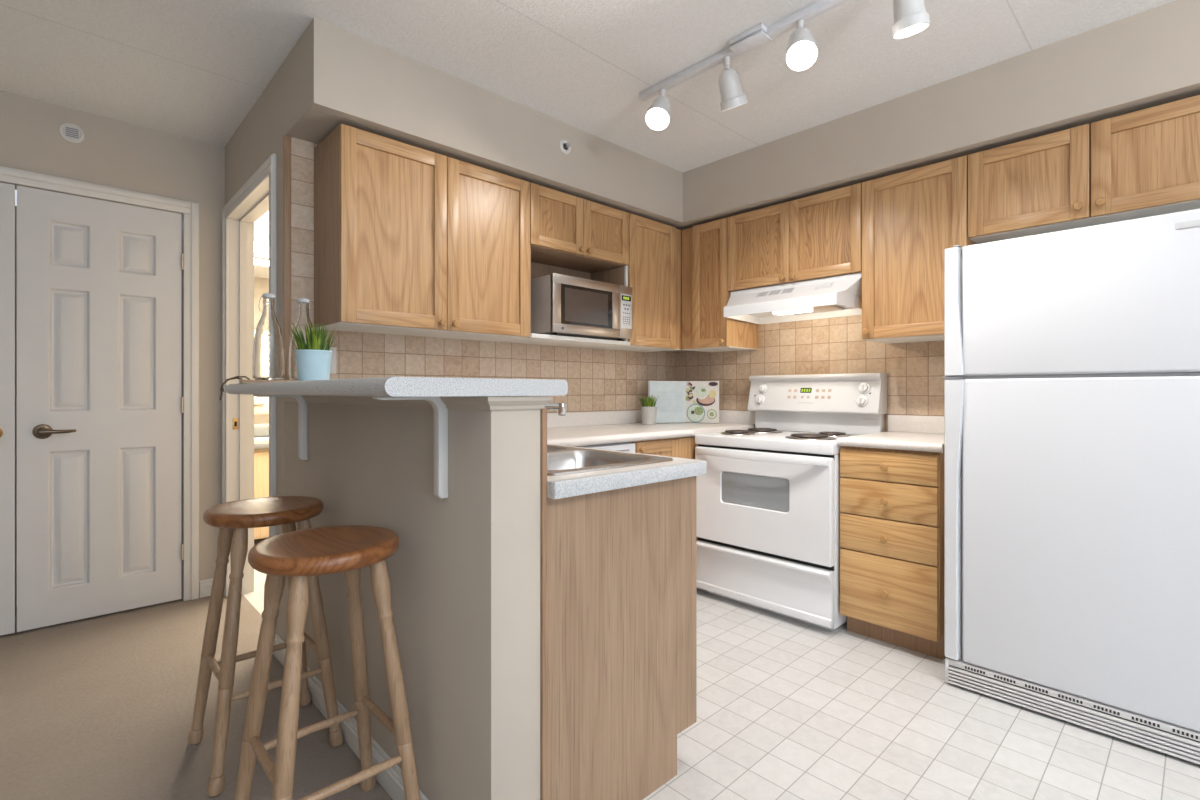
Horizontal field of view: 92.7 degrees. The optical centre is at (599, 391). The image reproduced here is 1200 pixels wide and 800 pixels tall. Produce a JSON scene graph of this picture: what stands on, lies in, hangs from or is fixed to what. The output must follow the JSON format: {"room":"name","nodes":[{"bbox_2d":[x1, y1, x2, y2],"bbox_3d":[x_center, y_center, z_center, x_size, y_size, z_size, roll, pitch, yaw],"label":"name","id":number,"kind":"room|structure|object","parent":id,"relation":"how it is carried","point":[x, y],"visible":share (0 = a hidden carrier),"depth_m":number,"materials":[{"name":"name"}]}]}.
{"room":"kitchen","nodes":[
{"label":"kitchen","id":0,"kind":"room"},
{"bbox_2d":[0,91,224,605],"bbox_3d":[-3.374,-0.120,2.300,3.068,2.440,0.600,0,0,-43],"label":"wall","id":1,"kind":"structure","parent":0,"point":[112,152],"depth_m":2.94,"materials":[{"name":"beige paint"}]},
{"bbox_2d":[0,182,14,635],"bbox_3d":[-2.847,0.078,2.362,0.606,2.020,0.108,0,0,-43],"label":"door","id":2,"kind":"structure","parent":1,"relation":"in","point":[7,191],"depth_m":2.57,"materials":[{"name":"white paint"}]},
{"bbox_2d":[59,123,84,142],"bbox_3d":[-2.495,-1.222,2.707,0.092,0.092,0.016,0,0,-43],"label":"smoke detector","id":3,"kind":"object","parent":1,"relation":"attached to","point":[72,133],"visible":1,"depth_m":2.70,"materials":[{"name":"white paint"}]},
{"bbox_2d":[66,127,77,137],"bbox_3d":[-2.492,-1.222,2.704,0.044,0.040,0.004,0,0,-43],"label":"grille","id":4,"kind":"object","parent":3,"relation":"attached to","point":[71,132],"depth_m":2.70,"materials":[{"name":"grey plastic"}]},
{"bbox_2d":[0,166,198,600],"bbox_3d":[-2.664,0.049,2.614,1.369,2.102,0.121,0,0,-43],"label":"trim","id":5,"kind":"structure","parent":1,"relation":"attached to","point":[189,211],"depth_m":3.01,"materials":[{"name":"white paint"}]},
{"bbox_2d":[17,185,183,631],"bbox_3d":[-2.405,0.078,2.792,0.615,2.020,0.092,0,0,-43],"label":"door","id":6,"kind":"structure","parent":1,"relation":"in","point":[100,403],"depth_m":2.77,"materials":[{"name":"white paint"}]},
{"bbox_2d":[200,578,212,597],"bbox_3d":[-2.091,1.054,3.091,0.115,0.092,0.016,0,0,-43],"label":"baseboard","id":7,"kind":"structure","parent":1,"relation":"attached to","point":[205,585],"depth_m":3.07,"materials":[{"name":"white paint"}]},
{"bbox_2d":[0,594,392,799],"bbox_3d":[-0.912,1.125,-0.252,3.130,0.050,7.690,0,0,-43],"label":"floor","id":8,"kind":"structure","parent":0,"point":[101,707],"depth_m":1.95,"materials":[{"name":"beige carpet"}]},
{"bbox_2d":[188,496,343,796],"bbox_3d":[-1.044,0.727,1.790,0.357,0.748,0.357,0,0,-43],"label":"bar stool","id":9,"kind":"object","parent":8,"relation":"on","point":[233,518],"visible":0.85,"depth_m":1.77,"materials":[{"name":"brown wood"}]},
{"bbox_2d":[235,525,420,799],"bbox_3d":[-0.649,0.727,1.365,0.357,0.748,0.357,0,0,-43],"label":"bar stool","id":10,"kind":"object","parent":8,"relation":"on","point":[300,554],"visible":1,"depth_m":1.35,"materials":[{"name":"brown wood"}]},
{"bbox_2d":[254,222,268,423],"bbox_3d":[-1.309,-0.120,4.257,2.622,2.440,2.620,0,0,-43],"label":"wall","id":11,"kind":"structure","parent":0,"point":[261,231],"depth_m":4.57,"materials":[{"name":"white paint"}]},
{"bbox_2d":[254,437,268,539],"bbox_3d":[-2.299,0.672,4.459,1.200,0.695,0.715,0,0,-43],"label":"bathroom vanity","id":12,"kind":"object","parent":11,"relation":"attached to","point":[261,444],"visible":0.02,"depth_m":3.96,"materials":[{"name":"brown wood"}]},
{"bbox_2d":[254,423,268,436],"bbox_3d":[-2.460,0.281,4.179,0.420,0.083,0.250,0,0,-43],"label":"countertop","id":13,"kind":"structure","parent":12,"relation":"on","point":[260,430],"depth_m":4.07,"materials":[{"name":"white"}]},
{"bbox_2d":[254,239,268,259],"bbox_3d":[-2.603,-1.130,4.562,0.900,0.140,0.153,0,0,-43],"label":"lamp","id":14,"kind":"object","parent":11,"relation":"attached to","point":[261,247],"visible":0.16,"depth_m":4.50,"materials":[{"name":"white glass"}]},
{"bbox_2d":[254,396,268,414],"bbox_3d":[-2.482,0.070,4.653,1.200,0.220,0.181,0,0,-43],"label":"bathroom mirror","id":15,"kind":"object","parent":11,"relation":"attached to","point":[261,404],"visible":0.1,"depth_m":4.42,"materials":[{"name":"beige paint"}]},
{"bbox_2d":[254,259,268,327],"bbox_3d":[-2.577,-0.775,4.680,1.100,0.550,0.018,0,0,-43],"label":"bathroom mirror","id":16,"kind":"object","parent":11,"relation":"attached to","point":[261,267],"visible":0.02,"depth_m":4.55,"materials":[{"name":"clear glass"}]},
{"bbox_2d":[225,62,539,799],"bbox_3d":[-1.129,-0.120,2.257,0.132,2.440,2.750,0,0,-43],"label":"wall","id":17,"kind":"structure","parent":0,"point":[464,570],"depth_m":1.39,"materials":[{"name":"beige paint"}]},
{"bbox_2d":[222,153,276,654],"bbox_3d":[-1.661,0.052,2.794,0.141,2.096,0.996,0,0,-43],"label":"trim","id":18,"kind":"structure","parent":17,"relation":"attached to","point":[258,195],"depth_m":3.08,"materials":[{"name":"white paint"}]},
{"bbox_2d":[274,633,428,799],"bbox_3d":[-0.797,1.054,1.800,0.016,0.092,1.630,0,0,-43],"label":"baseboard","id":19,"kind":"structure","parent":17,"relation":"attached to","point":[390,779],"depth_m":1.74,"materials":[{"name":"white paint"}]},
{"bbox_2d":[225,377,567,498],"bbox_3d":[-0.760,0.112,1.734,0.430,0.277,1.538,0,0,-43],"label":"countertop","id":20,"kind":"structure","parent":17,"relation":"attached to","point":[430,389],"depth_m":1.26,"materials":[{"name":"white laminate"}]},
{"bbox_2d":[219,376,297,399],"bbox_3d":[-1.106,-0.012,1.998,0.366,0.080,0.170,0,0,-31],"label":"serving board","id":21,"kind":"object","parent":20,"relation":"on","point":[235,377],"visible":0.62,"depth_m":1.88,"materials":[{"name":"brown wood"}]},
{"bbox_2d":[252,293,284,379],"bbox_3d":[-1.125,-0.186,1.945,0.095,0.294,0.095,0,0,-43],"label":"glass bottle","id":22,"kind":"object","parent":21,"relation":"on","point":[268,346],"visible":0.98,"depth_m":1.91,"materials":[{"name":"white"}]},
{"bbox_2d":[289,298,313,379],"bbox_3d":[-1.060,-0.186,2.048,0.095,0.294,0.095,0,0,-43],"label":"glass bottle","id":23,"kind":"object","parent":21,"relation":"on","point":[303,318],"visible":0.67,"depth_m":2.02,"materials":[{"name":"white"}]},
{"bbox_2d":[280,324,334,380],"bbox_3d":[-0.802,-0.110,1.583,0.138,0.164,0.142,0,0,9],"label":"potted grass","id":24,"kind":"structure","parent":20,"relation":"on","point":[313,362],"depth_m":1.55,"materials":[{"name":"plant"}]},
{"bbox_2d":[295,350,331,380],"bbox_3d":[-0.794,-0.070,1.589,0.094,0.085,0.094,0,0,-43],"label":"pot","id":25,"kind":"object","parent":24,"relation":"attached to","point":[311,364],"depth_m":1.55,"materials":[{"name":"ceramic"}]},
{"bbox_2d":[281,395,551,409],"bbox_3d":[-0.695,0.025,1.796,0.170,0.030,1.527,0,0,-43],"label":"trim","id":26,"kind":"structure","parent":17,"relation":"attached to","point":[451,402],"depth_m":1.29,"materials":[{"name":"beige paint"}]},
{"bbox_2d":[540,408,546,799],"bbox_3d":[-0.428,0.569,1.626,0.014,1.062,0.881,0,0,-43],"label":"trim","id":27,"kind":"structure","parent":17,"relation":"attached to","point":[543,412],"depth_m":1.30,"materials":[{"name":"brown wood"}]},
{"bbox_2d":[0,0,1174,224],"bbox_3d":[-0.333,-1.390,0.911,5.810,0.100,8.820,0,0,-43],"label":"ceiling","id":28,"kind":"structure","parent":0,"point":[193,69],"depth_m":2.24,"materials":[{"name":"white paint"}]},
{"bbox_2d":[639,0,930,130],"bbox_3d":[0.596,-1.228,2.146,0.224,0.222,1.195,0,0,-43],"label":"track light","id":29,"kind":"object","parent":28,"relation":"attached to","point":[911,18],"visible":1,"depth_m":2.10,"materials":[{"name":"white metal"}]},
{"bbox_2d":[681,244,681,305],"bbox_3d":[2.633,-0.120,1.918,0.120,2.440,5.960,0,0,-43],"label":"wall","id":30,"kind":"structure","parent":0,"point":[681,244],"depth_m":4.01,"materials":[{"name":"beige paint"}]},
{"bbox_2d":[682,218,757,351],"bbox_3d":[0.729,-0.636,3.555,0.370,0.752,0.349,0,0,-43],"label":"upper cabinet","id":31,"kind":"object","parent":30,"relation":"attached to","point":[705,293],"visible":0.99,"depth_m":3.45,"materials":[{"name":"brown wood"}]},
{"bbox_2d":[724,273,861,324],"bbox_3d":[1.077,-0.491,3.112,0.475,0.174,0.745,0,0,-43],"label":"range hood","id":32,"kind":"object","parent":30,"relation":"attached to","point":[837,296],"visible":0.98,"depth_m":3.00,"materials":[{"name":"white metal"}]},
{"bbox_2d":[756,291,768,296],"bbox_3d":[0.891,-0.533,3.139,0.035,0.028,0.054,0,0,-43],"label":"vent grille","id":33,"kind":"object","parent":32,"relation":"attached to","point":[759,293],"depth_m":3.14,"materials":[{"name":"grey plastic"}]},
{"bbox_2d":[768,289,781,295],"bbox_3d":[0.942,-0.533,3.086,0.044,0.034,0.062,0,0,-43],"label":"vent grille","id":34,"kind":"object","parent":32,"relation":"attached to","point":[772,292],"depth_m":3.08,"materials":[{"name":"grey plastic"}]},
{"bbox_2d":[781,287,794,293],"bbox_3d":[0.994,-0.533,3.031,0.044,0.034,0.062,0,0,-43],"label":"vent grille","id":35,"kind":"object","parent":32,"relation":"attached to","point":[784,290],"depth_m":3.03,"materials":[{"name":"grey plastic"}]},
{"bbox_2d":[728,183,861,291],"bbox_3d":[1.112,-0.796,3.151,0.370,0.432,0.761,0,0,-43],"label":"upper cabinet","id":36,"kind":"object","parent":30,"relation":"attached to","point":[818,236],"visible":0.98,"depth_m":3.01,"materials":[{"name":"brown wood"}]},
{"bbox_2d":[677,306,946,434],"bbox_3d":[1.213,-0.180,3.322,0.008,0.840,1.952,0,0,-43],"label":"tiled wall","id":37,"kind":"structure","parent":30,"relation":"attached to","point":[914,370],"depth_m":3.24,"materials":[{"name":"tile"}]},
{"bbox_2d":[862,155,975,343],"bbox_3d":[1.528,-0.631,2.713,0.370,0.762,0.443,0,0,-43],"label":"upper cabinet","id":38,"kind":"object","parent":30,"relation":"attached to","point":[909,218],"visible":0.77,"depth_m":2.62,"materials":[{"name":"brown wood"}]},
{"bbox_2d":[243,537,1199,799],"bbox_3d":[0.805,1.125,2.072,2.560,0.050,8.700,0,0,-43],"label":"floor","id":39,"kind":"structure","parent":0,"point":[787,708],"depth_m":1.83,"materials":[{"name":"white tile"}]},
{"bbox_2d":[575,442,634,452],"bbox_3d":[-0.251,0.676,2.849,0.600,0.848,0.619,0,0,-43],"label":"dishwasher","id":40,"kind":"object","parent":39,"relation":"on","point":[623,446],"visible":0.14,"depth_m":2.75,"materials":[{"name":"white metal"}]},
{"bbox_2d":[547,476,695,799],"bbox_3d":[-0.206,0.673,1.883,0.659,0.853,0.936,0,0,-43],"label":"base cabinet","id":41,"kind":"object","parent":39,"relation":"on","point":[621,563],"visible":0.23,"depth_m":1.48,"materials":[{"name":"brown wood"}]},
{"bbox_2d":[547,410,754,498],"bbox_3d":[0.218,0.183,2.659,2.344,0.122,1.542,0,0,-43],"label":"countertop","id":42,"kind":"structure","parent":41,"relation":"on","point":[572,429],"depth_m":2.71,"materials":[{"name":"white laminate"}]},
{"bbox_2d":[545,403,565,415],"bbox_3d":[-0.255,0.115,1.630,0.317,0.167,0.053,0,0,6],"label":"faucet","id":43,"kind":"object","parent":42,"relation":"on","point":[561,407],"visible":0.27,"depth_m":1.62,"materials":[{"name":"silver metal"}]},
{"bbox_2d":[547,444,672,475],"bbox_3d":[-0.215,0.286,1.829,0.481,0.174,0.794,0,0,-43],"label":"sink","id":44,"kind":"object","parent":42,"relation":"in","point":[561,460],"visible":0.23,"depth_m":1.86,"materials":[{"name":"metal"}]},
{"bbox_2d":[637,395,656,424],"bbox_3d":[0.289,0.108,3.537,0.154,0.191,0.153,0,0,4],"label":"potted grass","id":45,"kind":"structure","parent":42,"relation":"on","point":[648,408],"depth_m":3.50,"materials":[{"name":"plant"}]},
{"bbox_2d":[641,406,656,424],"bbox_3d":[0.303,0.148,3.539,0.102,0.111,0.102,0,0,-43],"label":"pot","id":46,"kind":"object","parent":45,"relation":"attached to","point":[648,413],"depth_m":3.50,"materials":[{"name":"ceramic"}]},
{"bbox_2d":[648,381,718,423],"bbox_3d":[0.534,0.068,3.694,0.452,0.272,0.109,0,0,0],"label":"cookbook","id":47,"kind":"object","parent":42,"relation":"on","point":[677,401],"visible":0.98,"depth_m":3.68,"materials":[{"name":"white paper"}]},
{"bbox_2d":[686,382,717,422],"bbox_3d":[0.651,0.070,3.687,0.216,0.265,0.003,0,0,27],"label":"food photo","id":48,"kind":"object","parent":47,"relation":"attached to","point":[701,397],"depth_m":3.68},
{"bbox_2d":[632,436,697,539],"bbox_3d":[0.181,0.673,3.241,0.558,0.853,0.645,0,0,-43],"label":"base cabinet","id":49,"kind":"object","parent":39,"relation":"on","point":[680,447],"visible":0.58,"depth_m":3.03,"materials":[{"name":"brown wood"}]},
{"bbox_2d":[695,373,886,630],"bbox_3d":[0.985,0.501,3.031,0.710,1.198,0.766,0,0,-43],"label":"range","id":50,"kind":"object","parent":39,"relation":"on","point":[768,512],"visible":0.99,"depth_m":2.86,"materials":[{"name":"white metal"}]},
{"bbox_2d":[695,431,855,454],"bbox_3d":[0.989,0.259,3.035,0.588,0.054,0.766,0,0,-43],"label":"cooktop","id":51,"kind":"object","parent":50,"relation":"in","point":[759,442],"depth_m":2.86,"materials":[{"name":"white metal"}]},
{"bbox_2d":[840,446,945,659],"bbox_3d":[1.423,0.673,2.635,0.630,0.853,0.402,0,0,-43],"label":"base cabinet","id":52,"kind":"object","parent":39,"relation":"on","point":[892,501],"visible":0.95,"depth_m":2.42,"materials":[{"name":"brown wood"}]},
{"bbox_2d":[837,415,943,452],"bbox_3d":[1.432,0.183,2.633,0.618,0.122,0.420,0,0,-43],"label":"countertop","id":53,"kind":"structure","parent":52,"relation":"on","point":[905,432],"depth_m":2.65,"materials":[{"name":"white laminate"}]},
{"bbox_2d":[943,209,1199,764],"bbox_3d":[1.822,0.280,2.111,0.730,1.641,0.796,0,0,-43],"label":"fridge","id":54,"kind":"object","parent":39,"relation":"on","point":[1072,356],"visible":1,"depth_m":1.86,"materials":[{"name":"white metal"}]},
{"bbox_2d":[284,0,1199,243],"bbox_3d":[1.681,-1.188,1.016,2.502,0.305,5.960,0,0,-43],"label":"wall","id":55,"kind":"structure","parent":0,"point":[334,76],"depth_m":2.41,"materials":[{"name":"beige paint"}]},
{"bbox_2d":[560,139,570,153],"bbox_3d":[-0.165,-1.221,2.849,0.072,0.072,0.028,0,0,-43],"label":"sprinkler","id":56,"kind":"object","parent":55,"relation":"attached to","point":[565,147],"visible":1,"depth_m":2.85,"materials":[{"name":"white paint"}]},
{"bbox_2d":[968,95,1199,243],"bbox_3d":[1.958,-0.834,2.259,0.370,0.357,0.804,0,0,-43],"label":"upper cabinet","id":57,"kind":"object","parent":55,"relation":"attached to","point":[1143,163],"visible":0.98,"depth_m":2.16,"materials":[{"name":"brown wood"}]},
{"bbox_3d":[-0.323,-0.120,3.304,2.502,2.440,0.120,0,0,-43],"label":"wall","id":58,"kind":"structure","parent":0,"visible":0},
{"bbox_2d":[291,137,676,412],"bbox_3d":[-0.361,-0.415,3.180,2.472,1.240,0.008,0,0,-43],"label":"tiled wall","id":59,"kind":"structure","parent":58,"relation":"attached to","point":[597,379],"depth_m":2.87,"materials":[{"name":"tile"}]},
{"bbox_2d":[283,135,290,379],"bbox_3d":[-1.266,-0.512,2.319,0.026,1.045,0.012,0,0,-43],"label":"trim","id":60,"kind":"structure","parent":59,"relation":"attached to","point":[286,139],"depth_m":2.31,"materials":[{"name":"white wood"}]},
{"bbox_2d":[324,347,335,373],"bbox_3d":[-1.153,-0.132,2.419,0.076,0.112,0.006,0,0,-43],"label":"outlet plate","id":61,"kind":"object","parent":59,"relation":"attached to","point":[333,349],"visible":0.35,"depth_m":2.44,"materials":[{"name":"white paint"}]},
{"bbox_2d":[314,124,529,341],"bbox_3d":[-0.753,-0.636,2.562,0.880,0.752,0.345,0,0,-43],"label":"upper cabinet","id":62,"kind":"object","parent":59,"relation":"attached to","point":[409,240],"visible":1,"depth_m":2.38,"materials":[{"name":"brown wood"}]},
{"bbox_2d":[496,183,629,347],"bbox_3d":[-0.183,-0.636,3.103,0.688,0.752,0.345,0,0,-43],"label":"upper cabinet","id":63,"kind":"object","parent":59,"relation":"attached to","point":[570,235],"visible":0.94,"depth_m":3.03,"materials":[{"name":"brown wood"}]},
{"bbox_2d":[496,333,629,347],"bbox_3d":[-0.190,-0.271,3.110,0.688,0.021,0.325,0,0,-43],"label":"shelf","id":64,"kind":"object","parent":63,"relation":"attached to","point":[537,339],"depth_m":3.04,"materials":[{"name":"white wood"}]},
{"bbox_2d":[531,273,631,340],"bbox_3d":[-0.137,-0.432,3.127,0.568,0.302,0.333,0,0,-43],"label":"microwave","id":65,"kind":"object","parent":63,"relation":"on","point":[561,305],"visible":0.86,"depth_m":2.95,"materials":[{"name":"silver metal"}]},
{"bbox_2d":[592,213,680,351],"bbox_3d":[0.235,-0.636,3.520,0.490,0.752,0.315,0,0,-43],"label":"upper cabinet","id":66,"kind":"object","parent":59,"relation":"attached to","point":[654,267],"visible":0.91,"depth_m":3.40,"materials":[{"name":"brown wood"}]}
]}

